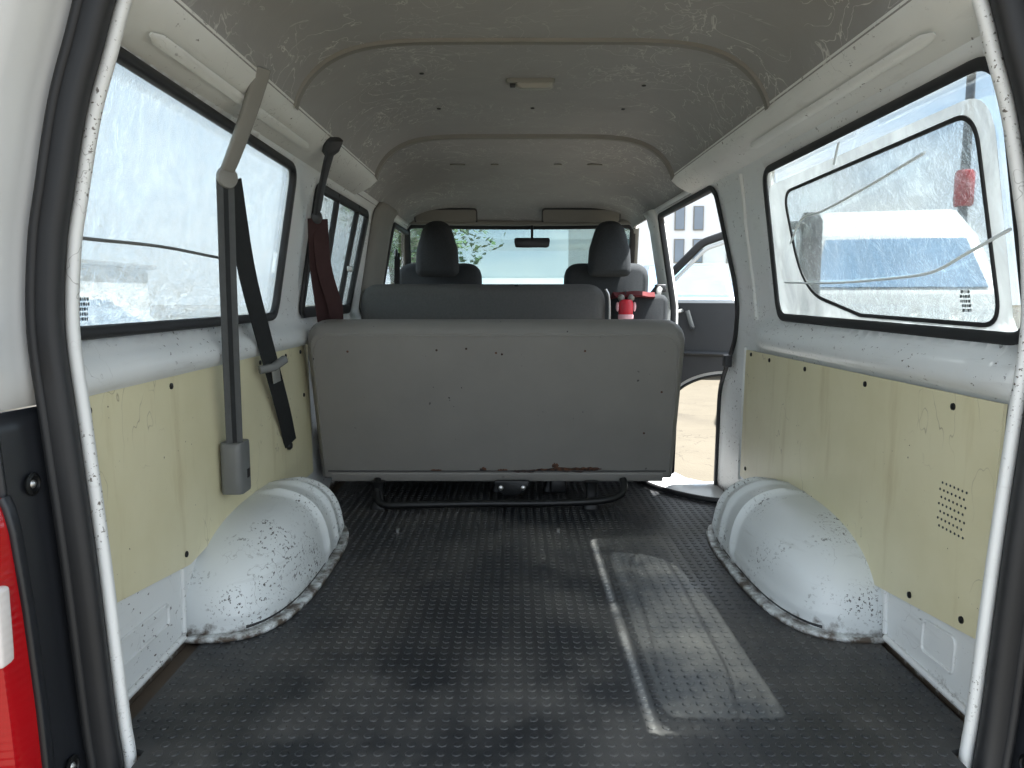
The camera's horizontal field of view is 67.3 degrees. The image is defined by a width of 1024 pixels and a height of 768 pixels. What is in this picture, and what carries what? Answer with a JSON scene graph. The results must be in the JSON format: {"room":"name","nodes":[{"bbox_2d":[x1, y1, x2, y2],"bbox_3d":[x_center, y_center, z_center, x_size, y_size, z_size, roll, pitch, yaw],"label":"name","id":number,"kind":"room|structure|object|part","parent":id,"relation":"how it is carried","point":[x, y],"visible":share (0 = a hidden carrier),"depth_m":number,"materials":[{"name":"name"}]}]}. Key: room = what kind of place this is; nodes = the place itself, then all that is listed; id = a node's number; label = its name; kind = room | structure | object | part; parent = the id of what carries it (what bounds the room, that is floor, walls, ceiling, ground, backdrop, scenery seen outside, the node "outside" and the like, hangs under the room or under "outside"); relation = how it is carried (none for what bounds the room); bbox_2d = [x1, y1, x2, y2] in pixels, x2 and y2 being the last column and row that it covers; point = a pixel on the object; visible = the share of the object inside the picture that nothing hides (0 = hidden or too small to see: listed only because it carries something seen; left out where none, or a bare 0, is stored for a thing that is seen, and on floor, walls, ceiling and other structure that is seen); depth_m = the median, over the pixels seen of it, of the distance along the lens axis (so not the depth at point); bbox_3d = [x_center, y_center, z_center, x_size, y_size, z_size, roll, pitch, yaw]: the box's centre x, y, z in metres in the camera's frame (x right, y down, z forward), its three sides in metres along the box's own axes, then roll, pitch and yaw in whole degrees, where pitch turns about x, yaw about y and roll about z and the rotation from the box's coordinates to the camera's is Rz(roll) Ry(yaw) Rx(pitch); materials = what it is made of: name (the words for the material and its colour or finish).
{"room":"vehicle interior","nodes":[
{"label":"vehicle interior","id":0,"kind":"room"},
{"bbox_2d":[0,0,71,410],"bbox_3d":[-0.690,-0.467,1.138,0.525,1.006,0.232,0,7,0],"label":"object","id":1,"kind":"structure","parent":0,"point":[31,31],"depth_m":1.12,"materials":[{"name":"white paint"}]},
{"bbox_2d":[0,406,87,767],"bbox_3d":[-0.837,0.384,1.222,0.300,0.700,0.194,3,7,23],"label":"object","id":2,"kind":"structure","parent":1,"relation":"attached to","point":[23,475],"depth_m":1.19,"materials":[{"name":"black plastic"}]},
{"bbox_3d":[-0.732,0.345,1.142,0.043,0.544,0.012,0,7,0],"label":"moulding","id":3,"kind":"part","parent":2,"relation":"part of","materials":[{"name":"black plastic"}]},
{"bbox_2d":[0,495,54,767],"bbox_3d":[-0.778,0.450,1.120,0.180,0.572,0.071,0,7,0],"label":"tail lamp","id":4,"kind":"object","parent":2,"relation":"attached to","point":[25,725],"visible":1,"depth_m":1.11,"materials":[{"name":"red plastic"}]},
{"bbox_2d":[65,0,1023,767],"bbox_3d":[0.060,-0.033,1.242,1.634,1.508,0.078,0,7,0],"label":"door frame","id":5,"kind":"structure","parent":1,"relation":"attached to","point":[982,9],"depth_m":1.21,"materials":[{"name":"white paint"}]},
{"bbox_2d":[25,0,1023,767],"bbox_3d":[0.060,-0.018,1.189,1.596,1.489,0.042,0,7,0],"label":"weatherstrip","id":6,"kind":"object","parent":5,"relation":"attached to","point":[88,22],"visible":1,"depth_m":1.19,"materials":[{"name":"black rubber"}]},
{"bbox_2d":[81,45,408,705],"bbox_3d":[-0.696,-0.215,3.304,0.138,1.240,4.190,0,7,0],"label":"wall","id":7,"kind":"structure","parent":0,"point":[152,620],"depth_m":1.65,"materials":[{"name":"white metal"}]},
{"bbox_2d":[89,345,312,602],"bbox_3d":[-0.722,0.169,2.030,0.017,0.462,1.445,0,7,0],"label":"board","id":8,"kind":"object","parent":7,"relation":"attached to","point":[158,442],"visible":0.75,"depth_m":1.66,"materials":[{"name":"beige wood"}]},
{"bbox_2d":[80,0,376,339],"bbox_3d":[-0.649,-0.464,2.174,0.201,0.577,2.025,0,7,0],"label":"window","id":9,"kind":"structure","parent":7,"relation":"in","point":[150,260],"depth_m":1.54,"materials":[{"name":"clear glass"}]},
{"bbox_2d":[216,66,295,494],"bbox_3d":[-0.685,-0.238,2.052,0.158,0.986,0.742,-2,7,-14],"label":"belt","id":10,"kind":"object","parent":9,"relation":"hanging from","point":[234,243],"visible":0.94,"depth_m":1.85,"materials":[{"name":"grey fabric"}]},
{"bbox_3d":[-0.594,-0.587,1.713,0.143,0.216,0.042,4,8,33],"label":"guide arm","id":11,"kind":"part","parent":10,"relation":"part of","materials":[{"name":"beige plastic"}]},
{"bbox_3d":[-0.672,-0.024,2.192,0.009,0.047,0.037,4,8,32],"label":"metal plate","id":12,"kind":"part","parent":10,"relation":"part of","materials":[{"name":"metal"}]},
{"bbox_2d":[307,137,343,321],"bbox_3d":[-0.619,-0.380,2.574,0.116,0.797,0.474,-2,7,-13],"label":"belt","id":13,"kind":"object","parent":9,"relation":"hanging from","point":[328,304],"visible":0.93,"depth_m":2.57,"materials":[{"name":"red fabric"}]},
{"bbox_3d":[-0.595,-0.653,2.421,0.062,0.219,0.227,-4,8,-34],"label":"guide arm","id":14,"kind":"part","parent":13,"relation":"part of","materials":[{"name":"grey plastic"}]},
{"bbox_2d":[299,183,368,317],"bbox_3d":[-0.698,-0.508,3.076,0.103,0.464,0.922,0,7,0],"label":"window","id":15,"kind":"structure","parent":7,"relation":"in","point":[348,221],"depth_m":3.14,"materials":[{"name":"clear glass"}]},
{"bbox_2d":[359,202,397,312],"bbox_3d":[-0.665,-0.514,3.917,0.138,0.752,0.503,0,7,0],"label":"pillar","id":16,"kind":"structure","parent":7,"relation":"attached to","point":[384,215],"depth_m":3.75,"materials":[{"name":"grey plastic"}]},
{"bbox_2d":[383,222,408,283],"bbox_3d":[-0.695,-0.705,4.669,0.106,0.473,0.957,0,7,0],"label":"window","id":17,"kind":"structure","parent":7,"relation":"in","point":[397,233],"depth_m":4.53,"materials":[{"name":"clear glass"}]},
{"bbox_3d":[-0.707,-0.706,4.669,0.082,0.453,0.937,0,7,0],"label":"pane","id":18,"kind":"part","parent":17,"relation":"part of","materials":[{"name":"clear glass"}]},
{"bbox_2d":[394,249,399,283],"bbox_3d":[-0.686,-0.466,4.536,0.058,0.655,0.060,0,7,0],"label":"belt","id":19,"kind":"object","parent":7,"relation":"attached to","point":[396,254],"visible":0.44,"depth_m":4.51,"materials":[{"name":"black fabric"}]},
{"bbox_2d":[410,219,630,225],"bbox_3d":[0.050,-1.000,4.768,1.415,0.030,0.159,0,7,0],"label":"trim","id":20,"kind":"structure","parent":7,"relation":"attached to","point":[622,221],"depth_m":4.78,"materials":[{"name":"grey plastic"}]},
{"bbox_2d":[514,226,549,247],"bbox_3d":[0.125,-0.925,4.800,0.223,0.146,0.048,0,7,0],"label":"mirror","id":21,"kind":"object","parent":20,"relation":"attached to","point":[531,242],"visible":1,"depth_m":4.78,"materials":[{"name":"black plastic"}]},
{"bbox_2d":[174,0,911,228],"bbox_3d":[0.050,-0.875,2.966,1.427,0.255,3.732,0,7,0],"label":"ceiling","id":22,"kind":"structure","parent":0,"point":[680,102],"depth_m":2.18,"materials":[{"name":"beige plastic"}]},
{"bbox_2d":[414,208,476,221],"bbox_3d":[-0.400,-1.026,4.672,0.382,0.090,0.092,0,7,0],"label":"sun visor","id":23,"kind":"object","parent":22,"relation":"attached to","point":[446,214],"visible":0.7,"depth_m":4.64,"materials":[{"name":"plastic"}]},
{"bbox_2d":[506,78,554,89],"bbox_3d":[0.055,-0.894,2.293,0.147,0.028,0.045,0,7,0],"label":"recessed light","id":24,"kind":"object","parent":22,"relation":"in","point":[520,83],"visible":1,"depth_m":2.28,"materials":[{"name":"beige plastic"}]},
{"bbox_2d":[542,208,620,221],"bbox_3d":[0.417,-1.026,4.672,0.477,0.090,0.092,0,7,0],"label":"sun visor","id":25,"kind":"object","parent":22,"relation":"attached to","point":[548,214],"visible":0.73,"depth_m":4.64,"materials":[{"name":"plastic"}]},
{"bbox_2d":[130,481,963,759],"bbox_3d":[0.050,0.408,3.434,1.600,0.048,4.470,0,7,0],"label":"floor","id":26,"kind":"structure","parent":0,"point":[172,667],"depth_m":1.56,"materials":[{"name":"metal"}]},
{"bbox_2d":[131,481,966,767],"bbox_3d":[0.062,0.411,3.137,1.495,0.014,3.860,0,7,0],"label":"rubber mat","id":27,"kind":"object","parent":26,"relation":"on","point":[468,637],"visible":0.71,"depth_m":1.60,"materials":[{"name":"black rubber"}]},
{"bbox_2d":[185,477,348,643],"bbox_3d":[-0.614,0.408,2.135,0.230,0.226,0.920,0,7,0],"label":"wheel arch","id":28,"kind":"object","parent":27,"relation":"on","point":[272,554],"visible":1,"depth_m":1.86,"materials":[{"name":"white paint"}]},
{"bbox_2d":[400,221,481,283],"bbox_3d":[-0.437,-0.381,4.760,0.510,1.195,0.535,0,7,0],"label":"seat","id":29,"kind":"object","parent":27,"relation":"on","point":[437,260],"visible":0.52,"depth_m":4.46,"materials":[{"name":"fabric"}]},
{"bbox_3d":[-0.437,-0.387,4.726,0.510,0.699,0.230,0,7,0],"label":"backrest","id":30,"kind":"part","parent":29,"relation":"part of","materials":[{"name":"fabric"}]},
{"bbox_2d":[361,284,610,318],"bbox_3d":[-0.121,-0.071,3.726,1.127,0.814,0.541,0,7,0],"label":"seat","id":31,"kind":"object","parent":27,"relation":"on","point":[378,301],"visible":0.3,"depth_m":3.43,"materials":[{"name":"grey fabric"}]},
{"bbox_3d":[0.427,-0.279,3.441,0.035,0.293,0.017,-5,8,-39],"label":"grab rail","id":32,"kind":"part","parent":31,"relation":"part of","materials":[{"name":"metal"}]},
{"bbox_2d":[308,319,684,532],"bbox_3d":[-0.051,0.097,2.845,1.293,0.680,0.809,0,7,0],"label":"seat","id":33,"kind":"object","parent":27,"relation":"on","point":[510,403],"visible":1,"depth_m":2.67,"materials":[{"name":"grey plastic"}]},
{"bbox_3d":[-0.480,0.397,2.763,0.062,0.098,0.044,0,7,0],"label":"leg","id":34,"kind":"part","parent":33,"relation":"part of","materials":[{"name":"black metal"}]},
{"bbox_3d":[-0.050,0.369,3.011,0.062,0.098,0.044,0,7,0],"label":"leg","id":35,"kind":"part","parent":33,"relation":"part of","materials":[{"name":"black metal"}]},
{"bbox_3d":[0.150,0.369,3.011,0.062,0.098,0.044,0,7,0],"label":"leg","id":36,"kind":"part","parent":33,"relation":"part of","materials":[{"name":"black metal"}]},
{"bbox_3d":[0.285,0.397,2.763,0.062,0.098,0.044,0,7,0],"label":"leg","id":37,"kind":"part","parent":33,"relation":"part of","materials":[{"name":"black metal"}]},
{"bbox_2d":[564,221,647,318],"bbox_3d":[0.570,-0.381,4.760,0.510,1.195,0.535,0,7,0],"label":"seat","id":38,"kind":"object","parent":27,"relation":"on","point":[609,266],"visible":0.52,"depth_m":4.48,"materials":[{"name":"fabric"}]},
{"bbox_3d":[0.570,-0.387,4.726,0.510,0.699,0.230,0,7,0],"label":"backrest","id":39,"kind":"part","parent":38,"relation":"part of","materials":[{"name":"fabric"}]},
{"bbox_2d":[611,294,667,319],"bbox_3d":[0.585,-0.039,3.650,0.260,0.768,0.219,0,7,0],"label":"seat","id":40,"kind":"object","parent":27,"relation":"on","point":[646,308],"visible":0.2,"depth_m":3.51,"materials":[{"name":"fabric"}]},
{"bbox_2d":[616,290,635,318],"bbox_3d":[0.499,-0.351,3.481,0.085,0.147,0.123,-3,7,-23],"label":"toy","id":41,"kind":"object","parent":40,"relation":"hanging from","point":[625,307],"visible":0.86,"depth_m":3.44,"materials":[{"name":"red plastic"}]},
{"bbox_3d":[0.490,-0.387,3.448,0.032,0.032,0.028,0,7,0],"label":"knob","id":42,"kind":"part","parent":41,"relation":"part of","materials":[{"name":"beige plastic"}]},
{"bbox_3d":[0.534,-0.387,3.448,0.032,0.032,0.028,0,7,0],"label":"knob","id":43,"kind":"part","parent":41,"relation":"part of","materials":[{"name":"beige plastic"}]},
{"bbox_2d":[610,291,654,298],"bbox_3d":[0.548,-0.402,3.490,0.210,0.040,0.103,0,7,0],"label":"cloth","id":44,"kind":"object","parent":40,"relation":"on","point":[641,294],"visible":0.77,"depth_m":3.47,"materials":[{"name":"red fabric"}]},
{"bbox_2d":[706,477,884,643],"bbox_3d":[0.714,0.408,2.135,0.230,0.226,0.920,0,7,0],"label":"wheel arch","id":45,"kind":"object","parent":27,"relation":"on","point":[784,548],"visible":1,"depth_m":1.86,"materials":[{"name":"white paint"}]},
{"bbox_2d":[654,36,1017,720],"bbox_3d":[0.796,-0.147,2.708,0.138,1.240,2.990,0,7,0],"label":"wall","id":46,"kind":"structure","parent":0,"point":[940,655],"depth_m":1.71,"materials":[{"name":"white metal"}]},
{"bbox_2d":[375,134,673,179],"bbox_3d":[0.050,-0.909,3.087,1.201,0.177,0.036,0,7,0],"label":"trim","id":47,"kind":"structure","parent":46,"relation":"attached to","point":[640,143],"depth_m":3.06,"materials":[{"name":"grey plastic"}]},
{"bbox_2d":[294,38,769,109],"bbox_3d":[0.050,-0.782,1.944,1.201,0.171,0.032,0,7,0],"label":"trim","id":48,"kind":"structure","parent":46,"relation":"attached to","point":[735,61],"depth_m":1.93,"materials":[{"name":"grey plastic"}]},
{"bbox_2d":[643,209,677,319],"bbox_3d":[0.785,-0.306,4.119,0.162,1.211,0.229,0,7,0],"label":"pillar","id":49,"kind":"structure","parent":46,"relation":"attached to","point":[651,216],"depth_m":4.00,"materials":[{"name":"white metal"}]},
{"bbox_2d":[654,284,665,293],"bbox_3d":[0.753,-0.408,3.964,0.066,0.210,0.113,3,7,27],"label":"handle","id":50,"kind":"object","parent":49,"relation":"attached to","point":[659,288],"visible":0.34,"depth_m":3.96,"materials":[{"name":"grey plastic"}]},
{"bbox_2d":[649,472,723,503],"bbox_3d":[0.688,0.374,3.453,0.320,0.014,1.263,0,7,0],"label":"door sill","id":51,"kind":"structure","parent":46,"relation":"attached to","point":[677,482],"depth_m":3.09,"materials":[{"name":"white paint"}]},
{"bbox_2d":[638,186,738,502],"bbox_3d":[0.679,-0.214,3.381,0.350,1.177,1.298,0,7,0],"label":"seal","id":52,"kind":"object","parent":46,"relation":"attached to","point":[707,190],"visible":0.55,"depth_m":3.05,"materials":[{"name":"black rubber"}]},
{"bbox_2d":[722,355,731,366],"bbox_3d":[0.808,-0.086,2.889,0.027,0.045,0.040,0,7,0],"label":"buffer","id":53,"kind":"object","parent":46,"relation":"attached to","point":[727,359],"visible":1,"depth_m":2.87,"materials":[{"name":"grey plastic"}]},
{"bbox_2d":[671,0,1020,344],"bbox_3d":[0.753,-0.459,2.174,0.210,0.586,2.025,0,7,0],"label":"window","id":54,"kind":"structure","parent":46,"relation":"in","point":[900,218],"depth_m":1.58,"materials":[{"name":"clear glass"}]},
{"bbox_2d":[740,350,1007,638],"bbox_3d":[0.821,0.186,2.022,0.017,0.470,1.425,0,7,0],"label":"board","id":55,"kind":"object","parent":46,"relation":"attached to","point":[911,472],"visible":0.98,"depth_m":1.65,"materials":[{"name":"beige wood"}]},
{"bbox_3d":[0.810,-0.467,1.138,0.525,1.006,0.232,0,7,0],"label":"wall","id":56,"kind":"structure","parent":0,"visible":0},
{"bbox_2d":[1011,687,1023,767],"bbox_3d":[0.957,0.384,1.222,0.300,0.700,0.194,-3,7,-23],"label":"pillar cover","id":57,"kind":"structure","parent":56,"relation":"attached to","point":[1018,755],"depth_m":1.24,"materials":[{"name":"black plastic"}]},
{"bbox_3d":[0.050,-0.184,5.475,1.600,0.760,0.080,0,7,0],"label":"wall","id":58,"kind":"structure","parent":0,"visible":0},
{"bbox_2d":[404,225,635,277],"bbox_3d":[0.050,-0.770,5.106,1.552,0.538,0.677,0,7,0],"label":"window","id":59,"kind":"structure","parent":58,"relation":"in","point":[492,249],"depth_m":4.99,"materials":[{"name":"clear glass"}]},
{"bbox_2d":[633,225,638,263],"bbox_3d":[0.801,-0.726,5.111,0.056,0.652,0.653,1,7,7],"label":"pillar","id":60,"kind":"structure","parent":58,"relation":"attached to","point":[636,230],"depth_m":4.85,"materials":[{"name":"grey metal"}]},
{"bbox_2d":[651,232,734,389],"bbox_3d":[1.351,-0.284,4.925,1.025,1.464,0.135,3,7,24],"label":"door","id":61,"kind":"structure","parent":60,"relation":"attached to","point":[707,326],"depth_m":4.96,"materials":[{"name":"white paint"}]},
{"bbox_3d":[1.384,-0.765,4.890,0.859,0.382,0.030,3,7,24],"label":"window trim","id":62,"kind":"part","parent":61,"relation":"part of","materials":[{"name":"white paint"}]},
{"bbox_3d":[1.373,-0.764,4.900,0.917,0.414,0.004,3,7,24],"label":"pane","id":63,"kind":"part","parent":61,"relation":"part of","materials":[{"name":"clear glass"}]},
{"bbox_3d":[1.341,-0.057,4.960,0.940,0.925,0.024,3,7,24],"label":"panel","id":64,"kind":"part","parent":61,"relation":"part of","materials":[{"name":"grey plastic"}]},
{"bbox_3d":[1.363,-0.189,4.908,0.770,0.030,0.035,3,7,24],"label":"armrest","id":65,"kind":"part","parent":61,"relation":"part of","materials":[{"name":"grey plastic"}]},
{"label":"outside","id":66,"kind":"structure","parent":0,"visible":0},
{"bbox_2d":[0,377,720,481],"bbox_3d":[0.050,-3.177,39.898,160.000,0.001,160.000,0,7,0],"label":"ground","id":67,"kind":"structure","parent":66,"point":[697,409],"depth_m":7.94,"materials":[{"name":"concrete"}]},
{"bbox_2d":[0,405,35,411],"bbox_3d":[-5.146,-0.277,8.230,1.824,1.439,4.418,4,7,28],"label":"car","id":68,"kind":"object","parent":67,"relation":"on","point":[33,405],"visible":0.02,"depth_m":7.32,"materials":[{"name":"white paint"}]},
{"bbox_2d":[637,193,732,284],"bbox_3d":[10.050,-8.312,50.382,12.400,7.820,10.400,0,7,0],"label":"building","id":69,"kind":"structure","parent":67,"relation":"on","point":[698,220],"depth_m":45.27,"materials":[{"name":"white concrete"}]},
{"bbox_3d":[9.850,-7.843,45.315,0.500,1.280,0.025,0,7,0],"label":"pane","id":70,"kind":"part","parent":69,"relation":"part of","materials":[{"name":"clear glass"}]},
{"bbox_3d":[9.850,-9.730,45.099,0.500,1.280,0.025,0,7,0],"label":"pane","id":71,"kind":"part","parent":69,"relation":"part of","materials":[{"name":"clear glass"}]},
{"bbox_3d":[10.950,-7.843,45.315,0.500,1.280,0.025,0,7,0],"label":"pane","id":72,"kind":"part","parent":69,"relation":"part of","materials":[{"name":"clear glass"}]},
{"bbox_3d":[10.950,-9.730,45.099,0.500,1.280,0.025,0,7,0],"label":"pane","id":73,"kind":"part","parent":69,"relation":"part of","materials":[{"name":"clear glass"}]},
{"bbox_2d":[643,263,733,299],"bbox_3d":[3.336,-1.342,15.076,1.924,1.998,4.756,1,7,11],"label":"van","id":74,"kind":"object","parent":67,"relation":"on","point":[713,279],"visible":0.08,"depth_m":13.33,"materials":[{"name":"silver metal"}]}
]}

